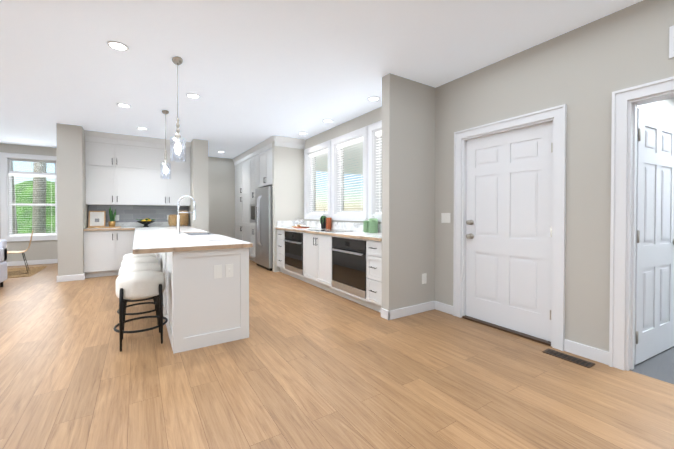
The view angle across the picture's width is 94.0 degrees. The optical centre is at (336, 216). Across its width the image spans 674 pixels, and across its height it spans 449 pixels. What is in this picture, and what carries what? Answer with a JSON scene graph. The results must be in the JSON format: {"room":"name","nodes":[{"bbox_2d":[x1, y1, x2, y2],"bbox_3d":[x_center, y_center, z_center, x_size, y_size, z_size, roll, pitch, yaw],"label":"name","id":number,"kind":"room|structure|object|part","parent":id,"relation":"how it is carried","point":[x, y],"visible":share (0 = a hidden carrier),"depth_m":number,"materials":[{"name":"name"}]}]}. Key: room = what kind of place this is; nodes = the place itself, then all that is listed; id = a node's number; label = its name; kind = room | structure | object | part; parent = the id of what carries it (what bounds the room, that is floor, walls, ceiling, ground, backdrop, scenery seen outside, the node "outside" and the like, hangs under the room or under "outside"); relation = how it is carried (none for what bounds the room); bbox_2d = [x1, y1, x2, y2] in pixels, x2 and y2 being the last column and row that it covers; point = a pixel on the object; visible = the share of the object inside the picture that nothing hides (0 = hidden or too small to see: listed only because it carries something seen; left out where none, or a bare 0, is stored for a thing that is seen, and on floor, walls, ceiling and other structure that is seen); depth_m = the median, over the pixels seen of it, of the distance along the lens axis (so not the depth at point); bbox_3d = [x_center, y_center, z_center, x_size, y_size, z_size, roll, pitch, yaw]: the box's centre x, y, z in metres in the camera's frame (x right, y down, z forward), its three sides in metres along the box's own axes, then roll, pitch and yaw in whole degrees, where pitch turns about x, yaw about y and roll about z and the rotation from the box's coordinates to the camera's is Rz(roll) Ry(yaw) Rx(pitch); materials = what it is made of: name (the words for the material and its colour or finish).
{"room":"kitchen","nodes":[
{"label":"kitchen","id":0,"kind":"room"},
{"bbox_2d":[0,143,57,261],"bbox_3d":[-7.859,-0.269,7.065,3.995,2.800,0.180,0,1,-32],"label":"wall","id":1,"kind":"structure","parent":0,"point":[42,250],"depth_m":7.39,"materials":[{"name":"grey paint"}]},
{"bbox_2d":[0,152,57,241],"bbox_3d":[-7.191,-0.453,7.442,1.074,2.024,0.158,0,1,-32],"label":"window","id":2,"kind":"structure","parent":1,"relation":"in","point":[6,198],"depth_m":7.28,"materials":[{"name":"white paint"}]},
{"bbox_2d":[8,173,56,235],"bbox_3d":[-7.196,-0.282,7.452,0.830,1.442,0.060,0,1,-32],"label":"window blind","id":3,"kind":"object","parent":2,"relation":"attached to","point":[30,175],"visible":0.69,"depth_m":7.42,"materials":[{"name":"white plastic"}]},
{"bbox_2d":[7,259,57,265],"bbox_3d":[-7.942,1.081,6.913,3.615,0.105,0.016,0,1,-32],"label":"baseboard","id":4,"kind":"structure","parent":1,"relation":"attached to","point":[49,261],"depth_m":7.40,"materials":[{"name":"white paint"}]},
{"bbox_2d":[56,123,87,275],"bbox_3d":[-5.530,-0.265,6.800,0.350,2.800,2.770,0,1,-32],"label":"wall","id":5,"kind":"structure","parent":0,"point":[72,215],"depth_m":5.64,"materials":[{"name":"grey paint"}]},
{"bbox_2d":[58,273,84,281],"bbox_3d":[-4.770,1.096,5.651,0.351,0.105,0.020,0,1,-32],"label":"baseboard","id":6,"kind":"structure","parent":5,"relation":"attached to","point":[80,276],"depth_m":5.64,"materials":[{"name":"white paint"}]},
{"bbox_2d":[84,130,190,205],"bbox_3d":[-4.134,-0.956,6.651,1.851,1.415,0.403,0,1,-32],"label":"upper cabinet","id":7,"kind":"object","parent":5,"relation":"attached to","point":[122,173],"visible":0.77,"depth_m":6.46,"materials":[{"name":"white wood"}]},
{"bbox_2d":[189,139,208,232],"bbox_3d":[-3.133,-0.269,7.093,0.300,2.800,0.750,0,1,-32],"label":"wall","id":8,"kind":"structure","parent":0,"point":[199,171],"depth_m":6.78,"materials":[{"name":"grey paint"}]},
{"bbox_2d":[208,157,235,238],"bbox_3d":[-3.179,-0.294,9.149,2.070,2.800,0.130,0,1,-32],"label":"wall","id":9,"kind":"structure","parent":0,"point":[221,184],"depth_m":8.99,"materials":[{"name":"grey paint"}]},
{"bbox_2d":[272,141,303,271],"bbox_3d":[-1.030,-0.264,6.695,0.680,2.800,0.120,0,1,-32],"label":"wall","id":10,"kind":"structure","parent":0,"point":[287,183],"depth_m":6.59,"materials":[{"name":"grey paint"}]},
{"bbox_2d":[0,0,642,174],"bbox_3d":[-0.622,-1.679,3.784,12.900,0.100,13.600,0,1,-32],"label":"ceiling","id":11,"kind":"structure","parent":0,"point":[252,73],"depth_m":3.19,"materials":[{"name":"white paint"}]},
{"bbox_2d":[106,41,128,50],"bbox_3d":[-2.071,-1.615,2.969,0.175,0.009,0.175,0,1,34],"label":"recessed light","id":12,"kind":"object","parent":11,"relation":"in","point":[117,45],"depth_m":2.96,"materials":[{"name":"white paint"}]},
{"bbox_2d":[117,103,130,106],"bbox_3d":[-3.121,-1.634,4.600,0.175,0.009,0.175,0,1,22],"label":"recessed light","id":13,"kind":"object","parent":11,"relation":"in","point":[119,104],"depth_m":4.60,"materials":[{"name":"white paint"}]},
{"bbox_2d":[160,110,170,178],"bbox_3d":[-2.675,-1.121,4.902,0.156,1.042,0.177,0,1,-32],"label":"pendant light","id":14,"kind":"object","parent":11,"relation":"hanging from","point":[165,168],"visible":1,"depth_m":4.89,"materials":[{"name":"glass"}]},
{"bbox_2d":[170,56,185,161],"bbox_3d":[-1.650,-1.101,3.255,0.156,1.042,0.177,0,1,-32],"label":"pendant light","id":15,"kind":"object","parent":11,"relation":"hanging from","point":[177,60],"visible":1,"depth_m":3.25,"materials":[{"name":"glass"}]},
{"bbox_2d":[186,93,199,97],"bbox_3d":[-1.936,-1.630,4.229,0.175,0.009,0.175,0,1,34],"label":"recessed light","id":16,"kind":"object","parent":11,"relation":"in","point":[191,95],"depth_m":4.21,"materials":[{"name":"white paint"}]},
{"bbox_2d":[367,96,379,100],"bbox_3d":[0.508,-1.631,4.338,0.175,0.009,0.175,0,1,34],"label":"recessed light","id":17,"kind":"object","parent":11,"relation":"in","point":[373,98],"depth_m":4.32,"materials":[{"name":"white paint"}]},
{"bbox_2d":[0,259,673,448],"bbox_3d":[-2.588,1.216,2.568,8.040,0.060,13.400,0,1,-32],"label":"floor","id":18,"kind":"structure","parent":0,"point":[305,365],"depth_m":2.24,"materials":[{"name":"brown wood"}]},
{"bbox_2d":[0,240,6,286],"bbox_3d":[-6.146,0.775,4.298,2.100,0.780,0.950,0,1,-32],"label":"sofa","id":19,"kind":"object","parent":18,"relation":"on","point":[3,259],"visible":1,"depth_m":5.10,"materials":[{"name":"fabric"}]},
{"bbox_2d":[7,266,46,277],"bbox_3d":[-7.381,1.139,5.869,2.700,0.011,1.320,0,1,-32],"label":"jute rug","id":20,"kind":"object","parent":18,"relation":"on","point":[21,271],"visible":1,"depth_m":6.49,"materials":[{"name":"beige wicker"}]},
{"bbox_2d":[7,230,32,274],"bbox_3d":[-6.427,0.698,6.288,0.506,0.853,0.440,-1,1,-42],"label":"dining chair","id":21,"kind":"object","parent":20,"relation":"on","point":[10,252],"visible":0.83,"depth_m":6.28,"materials":[{"name":"brown wood"}]},
{"bbox_2d":[84,230,134,277],"bbox_3d":[-4.464,0.699,6.333,0.929,0.884,0.618,0,1,-32],"label":"base cabinet","id":22,"kind":"object","parent":18,"relation":"on","point":[105,252],"visible":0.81,"depth_m":5.99,"materials":[{"name":"white wood"}]},
{"bbox_2d":[84,205,127,230],"bbox_3d":[-4.516,0.006,6.271,0.780,0.500,0.650,0,1,-32],"label":"countertop","id":23,"kind":"structure","parent":22,"relation":"on","point":[121,210],"depth_m":6.51,"materials":[{"name":"white stone"}]},
{"bbox_2d":[87,211,120,227],"bbox_3d":[-4.646,0.045,6.281,0.530,0.339,0.260,0,1,-32],"label":"frame","id":24,"kind":"object","parent":23,"relation":"on","point":[96,219],"visible":0.98,"depth_m":6.26,"materials":[{"name":"brown wood"}]},
{"bbox_2d":[108,207,115,226],"bbox_3d":[-4.568,-0.018,6.381,0.130,0.425,0.153,0,1,-32],"label":"snake plant","id":25,"kind":"object","parent":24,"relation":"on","point":[111,222],"visible":1,"depth_m":6.35,"materials":[{"name":"green plant"}]},
{"bbox_2d":[121,257,157,312],"bbox_3d":[-2.484,0.846,3.969,0.438,0.645,0.438,0,1,-32],"label":"bar stool","id":26,"kind":"object","parent":18,"relation":"on","point":[136,260],"visible":0.25,"depth_m":3.85,"materials":[{"name":"beige fabric"}]},
{"bbox_2d":[123,253,155,299],"bbox_3d":[-2.798,0.840,4.462,0.438,0.645,0.438,0,1,-32],"label":"bar stool","id":27,"kind":"object","parent":18,"relation":"on","point":[130,255],"visible":0.06,"depth_m":4.35,"materials":[{"name":"beige fabric"}]},
{"bbox_2d":[113,271,167,351],"bbox_3d":[-1.856,0.858,2.982,0.438,0.645,0.438,0,1,-32],"label":"bar stool","id":28,"kind":"object","parent":18,"relation":"on","point":[138,285],"visible":1,"depth_m":2.84,"materials":[{"name":"beige fabric"}]},
{"bbox_2d":[117,263,163,324],"bbox_3d":[-2.170,0.852,3.475,0.438,0.645,0.438,0,1,-32],"label":"bar stool","id":29,"kind":"object","parent":18,"relation":"on","point":[137,267],"visible":0.46,"depth_m":3.38,"materials":[{"name":"beige fabric"}]},
{"bbox_2d":[159,248,248,353],"bbox_3d":[-1.535,0.734,3.515,0.660,0.882,1.477,0,1,-32],"label":"base cabinet","id":30,"kind":"object","parent":18,"relation":"on","point":[205,298],"depth_m":2.90,"materials":[{"name":"white wood"}]},
{"bbox_2d":[128,205,252,253],"bbox_3d":[-2.582,0.022,4.908,1.020,0.500,5.027,0,1,-32],"label":"countertop","id":31,"kind":"structure","parent":30,"relation":"on","point":[159,235],"depth_m":3.93,"materials":[{"name":"white stone"}]},
{"bbox_2d":[137,218,155,226],"bbox_3d":[-4.056,0.118,6.662,0.408,0.185,0.405,0,1,-32],"label":"bowl","id":32,"kind":"object","parent":31,"relation":"on","point":[146,221],"visible":1,"depth_m":6.62,"materials":[{"name":"black metal"}]},
{"bbox_2d":[168,215,176,225],"bbox_3d":[-3.627,0.077,6.943,0.180,0.260,0.180,0,1,-32],"label":"decorative basket","id":33,"kind":"object","parent":31,"relation":"on","point":[172,220],"visible":1,"depth_m":6.87,"materials":[{"name":"wicker"}]},
{"bbox_2d":[179,211,188,225],"bbox_3d":[-3.456,0.030,7.074,0.210,0.350,0.210,0,1,-32],"label":"decorative basket","id":34,"kind":"object","parent":31,"relation":"on","point":[184,218],"visible":0.92,"depth_m":6.99,"materials":[{"name":"wicker"}]},
{"bbox_2d":[176,195,195,233],"bbox_3d":[-2.155,-0.035,4.479,0.259,0.544,0.144,0,1,-32],"label":"spring faucet","id":35,"kind":"object","parent":31,"relation":"on","point":[178,218],"visible":1,"depth_m":4.39,"materials":[{"name":"silver metal"}]},
{"bbox_2d":[186,232,214,234],"bbox_3d":[-1.980,0.374,4.545,0.351,0.255,0.732,0,1,-32],"label":"farmhouse sink","id":36,"kind":"object","parent":31,"relation":"in","point":[205,233],"visible":0.15,"depth_m":4.84,"materials":[{"name":"silver metal"}]},
{"bbox_2d":[236,163,239,239],"bbox_3d":[-2.520,-0.193,9.063,0.649,2.600,0.715,0,1,-32],"label":"tall cabinet","id":37,"kind":"object","parent":18,"relation":"on","point":[237,164],"depth_m":8.92,"materials":[{"name":"white wood"}]},
{"bbox_2d":[240,159,254,241],"bbox_3d":[-2.135,-0.185,8.458,0.649,2.600,0.720,0,1,-32],"label":"tall cabinet","id":38,"kind":"object","parent":18,"relation":"on","point":[244,205],"depth_m":8.40,"materials":[{"name":"white wood"}]},
{"bbox_2d":[248,223,254,260],"bbox_3d":[-1.775,0.634,7.902,0.649,0.975,0.738,0,1,-32],"label":"base cabinet","id":39,"kind":"object","parent":18,"relation":"on","point":[251,226],"depth_m":7.91,"materials":[{"name":"white wood"}]},
{"bbox_2d":[250,204,254,222],"bbox_3d":[-1.911,-0.092,7.772,0.291,0.472,0.636,0,1,-32],"label":"built-in microwave","id":40,"kind":"object","parent":39,"relation":"in","point":[252,213],"visible":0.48,"depth_m":7.79,"materials":[{"name":"silver metal"}]},
{"bbox_2d":[255,186,272,270],"bbox_3d":[-1.399,0.241,7.121,0.791,1.780,0.900,0,1,-32],"label":"fridge","id":41,"kind":"object","parent":18,"relation":"on","point":[263,233],"visible":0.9,"depth_m":6.81,"materials":[{"name":"silver metal"}]},
{"bbox_2d":[277,230,381,312],"bbox_3d":[-0.101,0.712,5.260,0.664,0.883,3.314,0,1,-32],"label":"base cabinet","id":42,"kind":"object","parent":18,"relation":"on","point":[317,261],"visible":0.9,"depth_m":4.82,"materials":[{"name":"white wood"}]},
{"bbox_2d":[283,231,302,274],"bbox_3d":[-0.589,0.647,5.959,0.619,0.736,0.779,0,1,-32],"label":"wall oven","id":43,"kind":"object","parent":42,"relation":"in","point":[293,251],"visible":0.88,"depth_m":5.77,"materials":[{"name":"black glass"}]},
{"bbox_2d":[276,220,381,240],"bbox_3d":[-0.100,0.181,5.254,0.660,0.175,3.315,0,1,-32],"label":"countertop","id":44,"kind":"structure","parent":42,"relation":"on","point":[357,230],"depth_m":5.25,"materials":[{"name":"white stone"}]},
{"bbox_2d":[294,225,308,227],"bbox_3d":[-0.697,0.186,6.177,0.200,0.061,0.280,0,1,-32],"label":"cutting board","id":45,"kind":"object","parent":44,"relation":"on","point":[301,226],"visible":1,"depth_m":6.09,"materials":[{"name":"brown wood"}]},
{"bbox_2d":[320,216,326,228],"bbox_3d":[-0.254,0.039,5.936,0.133,0.360,0.133,0,1,-32],"label":"vase","id":46,"kind":"object","parent":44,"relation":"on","point":[323,221],"visible":0.92,"depth_m":5.89,"materials":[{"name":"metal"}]},
{"bbox_2d":[326,218,331,228],"bbox_3d":[-0.153,0.116,5.788,0.104,0.210,0.104,0,1,-32],"label":"cylinder","id":47,"kind":"object","parent":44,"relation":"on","point":[328,223],"visible":0.98,"depth_m":5.74,"materials":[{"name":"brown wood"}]},
{"bbox_3d":[-0.128,0.223,5.218,0.350,0.010,0.850,0,1,-32],"label":"glass cooktop","id":48,"kind":"part","parent":44,"relation":"part of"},
{"bbox_2d":[363,218,368,231],"bbox_3d":[0.453,0.127,4.799,0.104,0.212,0.104,0,1,-32],"label":"decorative canister","id":49,"kind":"object","parent":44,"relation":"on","point":[366,226],"visible":0.75,"depth_m":4.76,"materials":[{"name":"green"}]},
{"bbox_2d":[368,216,377,232],"bbox_3d":[0.536,0.111,4.650,0.140,0.246,0.140,0,1,-32],"label":"decorative canister","id":50,"kind":"object","parent":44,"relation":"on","point":[373,225],"visible":1,"depth_m":4.59,"materials":[{"name":"green ceramic"}]},
{"bbox_2d":[331,237,365,298],"bbox_3d":[0.366,0.665,4.459,0.619,0.736,0.796,0,1,-32],"label":"wall oven","id":51,"kind":"object","parent":42,"relation":"in","point":[348,265],"visible":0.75,"depth_m":4.27,"materials":[{"name":"black glass"}]},
{"bbox_2d":[542,348,594,367],"bbox_3d":[1.937,1.180,2.638,0.120,0.007,0.340,0,1,-32],"label":"floor vent","id":52,"kind":"object","parent":18,"relation":"in","point":[579,361],"visible":1,"depth_m":2.62,"materials":[{"name":"brown metal"}]},
{"bbox_2d":[304,106,381,223],"bbox_3d":[-0.634,-0.267,6.893,0.200,2.800,6.670,0,1,-32],"label":"wall","id":53,"kind":"structure","parent":0,"point":[367,119],"depth_m":5.52,"materials":[{"name":"grey paint"}]},
{"bbox_2d":[248,155,261,202],"bbox_3d":[-1.759,-0.906,7.859,0.649,1.145,0.796,0,1,-32],"label":"upper cabinet","id":54,"kind":"object","parent":53,"relation":"attached to","point":[253,169],"depth_m":7.81,"materials":[{"name":"white wood"}]},
{"bbox_2d":[256,147,295,186],"bbox_3d":[-1.315,-1.085,7.159,0.649,0.770,0.975,0,1,-32],"label":"upper cabinet","id":55,"kind":"object","parent":53,"relation":"attached to","point":[264,160],"depth_m":7.07,"materials":[{"name":"white wood"}]},
{"bbox_2d":[304,120,381,221],"bbox_3d":[0.243,-0.684,5.437,0.178,1.494,3.264,0,1,-32],"label":"window","id":56,"kind":"structure","parent":53,"relation":"in","point":[336,169],"depth_m":5.53,"materials":[{"name":"white paint"}]},
{"bbox_2d":[309,149,327,213],"bbox_3d":[-0.343,-0.694,6.356,0.060,1.252,0.840,0,1,-32],"label":"window blind","id":57,"kind":"object","parent":56,"relation":"attached to","point":[316,154],"visible":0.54,"depth_m":6.38,"materials":[{"name":"white plastic"}]},
{"bbox_2d":[337,137,362,213],"bbox_3d":[0.247,-0.683,5.428,0.060,1.252,0.840,0,1,-32],"label":"window blind","id":58,"kind":"object","parent":56,"relation":"attached to","point":[349,143],"visible":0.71,"depth_m":5.42,"materials":[{"name":"white plastic"}]},
{"bbox_2d":[375,130,381,213],"bbox_3d":[0.833,-0.672,4.509,0.060,1.252,0.820,0,1,-32],"label":"window blind","id":59,"kind":"object","parent":56,"relation":"attached to","point":[378,133],"visible":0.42,"depth_m":4.79,"materials":[{"name":"white plastic"}]},
{"bbox_2d":[382,73,434,310],"bbox_3d":[0.883,-0.230,3.829,0.770,2.800,0.130,0,1,-32],"label":"wall","id":60,"kind":"structure","parent":0,"point":[408,183],"depth_m":3.72,"materials":[{"name":"grey paint"}]},
{"bbox_2d":[387,301,436,319],"bbox_3d":[0.916,1.119,3.780,0.786,0.105,0.016,0,1,-32],"label":"baseboard","id":61,"kind":"structure","parent":60,"relation":"attached to","point":[410,310],"depth_m":3.75,"materials":[{"name":"white paint"}]},
{"bbox_2d":[422,273,426,283],"bbox_3d":[1.080,0.762,3.882,0.075,0.125,0.009,0,1,-32],"label":"outlet","id":62,"kind":"object","parent":60,"relation":"attached to","point":[424,276],"depth_m":3.88,"materials":[{"name":"white plastic"}]},
{"bbox_2d":[435,0,673,351],"bbox_3d":[2.838,-0.203,1.607,0.140,2.800,5.980,0,1,-32],"label":"wall","id":63,"kind":"structure","parent":0,"point":[583,73],"depth_m":2.68,"materials":[{"name":"grey paint"}]},
{"bbox_2d":[441,213,450,222],"bbox_3d":[1.328,0.011,3.837,0.012,0.120,0.130,0,1,-32],"label":"light switch","id":64,"kind":"object","parent":63,"relation":"attached to","point":[445,217],"depth_m":3.83,"materials":[{"name":"white plastic"}]},
{"bbox_2d":[466,122,552,341],"bbox_3d":[1.738,0.135,3.266,0.111,2.040,0.926,0,1,-32],"label":"exterior door","id":65,"kind":"structure","parent":63,"relation":"in","point":[508,229],"depth_m":3.23,"materials":[{"name":"white paint"}]},
{"bbox_2d":[453,104,566,350],"bbox_3d":[1.757,0.092,3.281,0.170,2.170,1.140,0,1,-32],"label":"door frame","id":66,"kind":"structure","parent":63,"relation":"attached to","point":[556,116],"depth_m":2.94,"materials":[{"name":"white paint"}]},
{"bbox_2d":[564,339,608,364],"bbox_3d":[2.096,1.132,2.644,0.016,0.105,0.320,0,1,-32],"label":"baseboard","id":67,"kind":"structure","parent":63,"relation":"attached to","point":[589,352],"depth_m":2.63,"materials":[{"name":"white paint"}]},
{"bbox_2d":[609,76,673,370],"bbox_3d":[2.522,0.106,2.097,0.190,2.170,1.040,0,1,-32],"label":"trim","id":68,"kind":"structure","parent":63,"relation":"attached to","point":[626,102],"depth_m":2.43,"materials":[{"name":"white paint"}]},
{"bbox_2d":[634,108,673,364],"bbox_3d":[2.730,0.158,2.659,0.806,2.030,0.155,0,1,-32],"label":"open interior door","id":69,"kind":"structure","parent":63,"relation":"in","point":[654,299],"depth_m":2.64,"materials":[{"name":"white paint"}]},
{"bbox_2d":[669,26,673,58],"bbox_3d":[2.450,-1.228,2.058,0.015,0.220,0.380,0,1,-32],"label":"air vent","id":70,"kind":"object","parent":63,"relation":"in","point":[671,41],"visible":1,"depth_m":2.21,"materials":[{"name":"white paint"}]},
{"bbox_2d":[630,346,673,383],"bbox_3d":[5.201,1.222,2.251,4.760,0.056,4.500,0,1,-32],"label":"floor","id":71,"kind":"structure","parent":0,"point":[659,366],"depth_m":2.48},
{"bbox_2d":[637,98,673,119],"bbox_3d":[4.102,-0.233,4.071,4.640,2.800,0.140,0,1,-32],"label":"wall","id":72,"kind":"structure","parent":0,"point":[664,108],"depth_m":4.00,"materials":[{"name":"grey paint"}]},
{"label":"outside","id":73,"kind":"structure","parent":0,"visible":0},
{"bbox_3d":[-2.470,1.701,22.091,100.000,0.300,100.000,0,1,-32],"label":"grass","id":74,"kind":"structure","parent":73,"visible":0},
{"bbox_2d":[12,161,54,233],"bbox_3d":[-11.900,-4.601,24.725,45.000,13.440,59.300,0,1,-32],"label":"trees","id":75,"kind":"object","parent":74,"relation":"on","point":[23,210],"depth_m":14.94,"materials":[{"name":"green plant"}]}
]}

